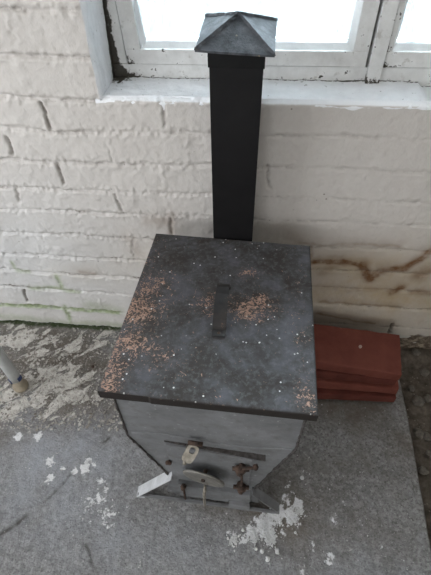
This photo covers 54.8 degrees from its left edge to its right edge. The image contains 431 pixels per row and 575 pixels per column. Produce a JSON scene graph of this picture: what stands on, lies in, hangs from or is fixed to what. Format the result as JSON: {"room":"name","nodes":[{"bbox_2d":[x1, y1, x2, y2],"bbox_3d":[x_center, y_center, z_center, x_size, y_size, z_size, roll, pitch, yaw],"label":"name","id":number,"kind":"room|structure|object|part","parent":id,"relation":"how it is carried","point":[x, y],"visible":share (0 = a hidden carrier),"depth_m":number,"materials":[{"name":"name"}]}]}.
{"room":"old greenhouse","nodes":[
{"label":"old greenhouse","id":0,"kind":"room"},
{"bbox_2d":[0,0,430,348],"bbox_3d":[-0.181,-0.711,1.091,3.800,2.500,0.321,3,47,4],"label":"wall","id":1,"kind":"structure","parent":0,"point":[87,187],"depth_m":1.27,"materials":[{"name":"brick"}]},
{"bbox_2d":[80,0,114,100],"bbox_3d":[-0.295,-0.878,0.806,0.014,0.960,0.149,8,47,9],"label":"trim","id":2,"kind":"structure","parent":1,"relation":"attached to","point":[96,28],"depth_m":1.05,"materials":[{"name":"white paint"}]},
{"bbox_2d":[95,76,430,110],"bbox_3d":[0.380,-0.515,1.107,1.395,0.052,0.152,3,47,4],"label":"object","id":3,"kind":"structure","parent":1,"relation":"attached to","point":[120,85],"depth_m":1.11,"materials":[{"name":"white paint"}]},
{"bbox_2d":[103,0,430,85],"bbox_3d":[0.361,-0.937,0.851,1.430,0.960,0.204,3,47,4],"label":"window","id":4,"kind":"structure","parent":1,"relation":"in","point":[372,51],"depth_m":1.09,"materials":[{"name":"white paint"}]},
{"bbox_3d":[0.054,-0.911,0.837,0.605,0.774,0.003,3,47,4],"label":"pane","id":5,"kind":"part","parent":4,"relation":"part of","materials":[{"name":"clear glass"}]},
{"bbox_3d":[0.379,-0.587,1.141,1.400,0.057,0.070,3,47,4],"label":"frame rail","id":6,"kind":"part","parent":4,"relation":"part of","materials":[{"name":"white paint"}]},
{"bbox_3d":[0.373,-0.996,0.907,1.380,0.960,0.040,3,47,4],"label":"frame","id":7,"kind":"part","parent":4,"relation":"part of","materials":[{"name":"white wood"}]},
{"bbox_3d":[0.413,-0.871,0.811,0.037,0.894,0.064,3,47,4],"label":"meeting post","id":8,"kind":"part","parent":4,"relation":"part of","materials":[{"name":"white paint"}]},
{"bbox_2d":[0,320,430,574],"bbox_3d":[-0.337,1.515,0.638,3.796,0.107,3.618,3,47,4],"label":"floor","id":9,"kind":"structure","parent":0,"point":[386,492],"depth_m":1.36,"materials":[{"name":"concrete"}]},
{"bbox_2d":[0,346,28,392],"bbox_3d":[-0.772,0.146,1.381,0.060,0.718,0.058,3,47,4],"label":"table leg","id":10,"kind":"object","parent":9,"relation":"on","point":[19,383],"visible":1,"depth_m":1.55,"materials":[{"name":"white metal"}]},
{"bbox_2d":[0,325,121,431],"bbox_3d":[-0.663,0.350,1.679,0.800,0.007,0.500,3,47,4],"label":"flakes","id":11,"kind":"object","parent":9,"relation":"on","point":[32,331],"visible":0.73,"depth_m":1.64,"materials":[{"name":"white paint"}]},
{"bbox_2d":[98,234,317,513],"bbox_3d":[0.005,0.271,1.264,0.507,0.696,0.599,3,47,4],"label":"wood stove","id":12,"kind":"object","parent":9,"relation":"on","point":[210,371],"visible":1,"depth_m":1.01,"materials":[{"name":"black metal"}]},
{"bbox_3d":[-0.191,0.609,1.292,0.135,0.197,0.034,3,47,4],"label":"leg","id":13,"kind":"part","parent":12,"relation":"part of","materials":[{"name":"metal"}]},
{"bbox_3d":[-0.031,0.620,1.230,0.014,0.154,0.024,3,47,4],"label":"pin handle","id":14,"kind":"part","parent":12,"relation":"part of","materials":[{"name":"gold metal"}]},
{"bbox_3d":[0.011,0.057,1.067,0.487,0.030,0.557,3,47,4],"label":"lid","id":15,"kind":"part","parent":12,"relation":"part of","materials":[{"name":"black metal"}]},
{"bbox_3d":[-0.015,0.497,1.145,0.228,0.255,0.022,3,47,4],"label":"door","id":16,"kind":"part","parent":12,"relation":"part of","materials":[{"name":"grey paint"}]},
{"bbox_3d":[-0.002,0.633,1.286,0.221,0.107,0.018,4,47,6],"label":"ash drawer","id":17,"kind":"part","parent":12,"relation":"part of","materials":[{"name":"grey paint"}]},
{"bbox_3d":[0.015,0.042,1.030,0.035,0.042,0.169,3,47,4],"label":"handle","id":18,"kind":"part","parent":12,"relation":"part of","materials":[{"name":"black metal"}]},
{"bbox_2d":[194,11,277,240],"bbox_3d":[0.060,-0.163,1.313,0.172,1.216,0.202,3,47,4],"label":"chimney","id":19,"kind":"object","parent":12,"relation":"attached to","point":[237,44],"visible":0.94,"depth_m":0.96,"materials":[{"name":"black metal"}]},
{"bbox_3d":[0.156,0.651,1.276,0.095,0.152,0.030,3,47,4],"label":"leg","id":20,"kind":"part","parent":12,"relation":"part of","materials":[{"name":"grey paint"}]},
{"bbox_2d":[1,400,423,574],"bbox_3d":[-0.093,0.637,1.393,1.472,0.004,0.559,0,47,2],"label":"floor grit","id":21,"kind":"structure","parent":9,"relation":"on","point":[74,400],"depth_m":1.30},
{"bbox_2d":[226,500,305,551],"bbox_3d":[0.168,0.752,1.276,0.269,0.008,0.114,-14,48,-12],"label":"powder","id":22,"kind":"object","parent":9,"relation":"on","point":[270,535],"visible":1,"depth_m":1.28,"materials":[{"name":"white"}]},
{"bbox_2d":[317,388,395,401],"bbox_3d":[0.509,0.337,1.622,0.371,0.050,0.220,3,47,4],"label":"brick","id":23,"kind":"object","parent":9,"relation":"on","point":[322,393],"visible":0.18,"depth_m":1.55,"materials":[{"name":"brick"}]},
{"bbox_2d":[316,378,398,393],"bbox_3d":[0.509,0.296,1.588,0.366,0.063,0.197,3,47,4],"label":"brick","id":24,"kind":"object","parent":23,"relation":"on","point":[321,383],"visible":0.17,"depth_m":1.52,"materials":[{"name":"brick"}]},
{"bbox_2d":[316,369,396,384],"bbox_3d":[0.493,0.258,1.553,0.371,0.076,0.185,3,47,4],"label":"brick","id":25,"kind":"object","parent":24,"relation":"on","point":[325,374],"visible":0.09,"depth_m":1.49,"materials":[{"name":"brick"}]},
{"bbox_2d":[314,324,401,379],"bbox_3d":[0.494,0.229,1.509,0.379,0.087,0.179,3,47,4],"label":"brick","id":26,"kind":"object","parent":25,"relation":"on","point":[337,349],"visible":0.76,"depth_m":1.48,"materials":[{"name":"brick"}]},
{"bbox_2d":[408,385,414,391],"bbox_3d":[0.788,0.406,1.669,0.028,0.019,0.031,3,47,4],"label":"stone","id":27,"kind":"object","parent":9,"relation":"on","point":[411,388],"visible":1,"depth_m":1.66,"materials":[{"name":"grey stone"}]},
{"bbox_2d":[412,348,420,355],"bbox_3d":[0.845,0.272,1.749,0.035,0.020,0.037,3,47,4],"label":"stone","id":28,"kind":"object","parent":9,"relation":"on","point":[416,352],"visible":1,"depth_m":1.74,"materials":[{"name":"grey stone"}]},
{"bbox_2d":[412,395,424,405],"bbox_3d":[0.791,0.443,1.622,0.048,0.026,0.048,3,47,4],"label":"stone","id":29,"kind":"object","parent":9,"relation":"on","point":[417,400],"visible":1,"depth_m":1.61,"materials":[{"name":"grey stone"}]},
{"bbox_2d":[413,427,424,438],"bbox_3d":[0.760,0.544,1.548,0.042,0.023,0.045,3,47,4],"label":"stone","id":30,"kind":"object","parent":9,"relation":"on","point":[418,432],"visible":1,"depth_m":1.54,"materials":[{"name":"grey stone"}]},
{"bbox_2d":[417,466,428,474],"bbox_3d":[0.726,0.640,1.452,0.032,0.018,0.033,-24,51,-20],"label":"stone","id":31,"kind":"object","parent":9,"relation":"on","point":[422,470],"visible":1,"depth_m":1.45,"materials":[{"name":"grey stone"}]},
{"bbox_2d":[419,368,429,375],"bbox_3d":[0.861,0.347,1.712,0.034,0.024,0.040,-24,51,-20],"label":"stone","id":32,"kind":"object","parent":9,"relation":"on","point":[424,372],"visible":1,"depth_m":1.71,"materials":[{"name":"grey stone"}]},
{"bbox_2d":[423,432,430,440],"bbox_3d":[0.783,0.550,1.537,0.032,0.018,0.033,3,47,4],"label":"stone","id":33,"kind":"object","parent":9,"relation":"on","point":[426,436],"visible":1,"depth_m":1.53,"materials":[{"name":"grey stone"}]},
{"bbox_2d":[424,394,430,402],"bbox_3d":[0.835,0.437,1.635,0.034,0.019,0.032,-35,55,-28],"label":"stone","id":34,"kind":"object","parent":9,"relation":"on","point":[427,397],"visible":1,"depth_m":1.63,"materials":[{"name":"grey stone"}]},
{"label":"outside","id":35,"kind":"structure","parent":0,"visible":0},
{"bbox_2d":[138,0,430,37],"bbox_3d":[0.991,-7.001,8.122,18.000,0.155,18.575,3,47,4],"label":"window pane","id":36,"kind":"structure","parent":35,"point":[299,18],"depth_m":3.93,"materials":[{"name":"clear glass"}]}
]}

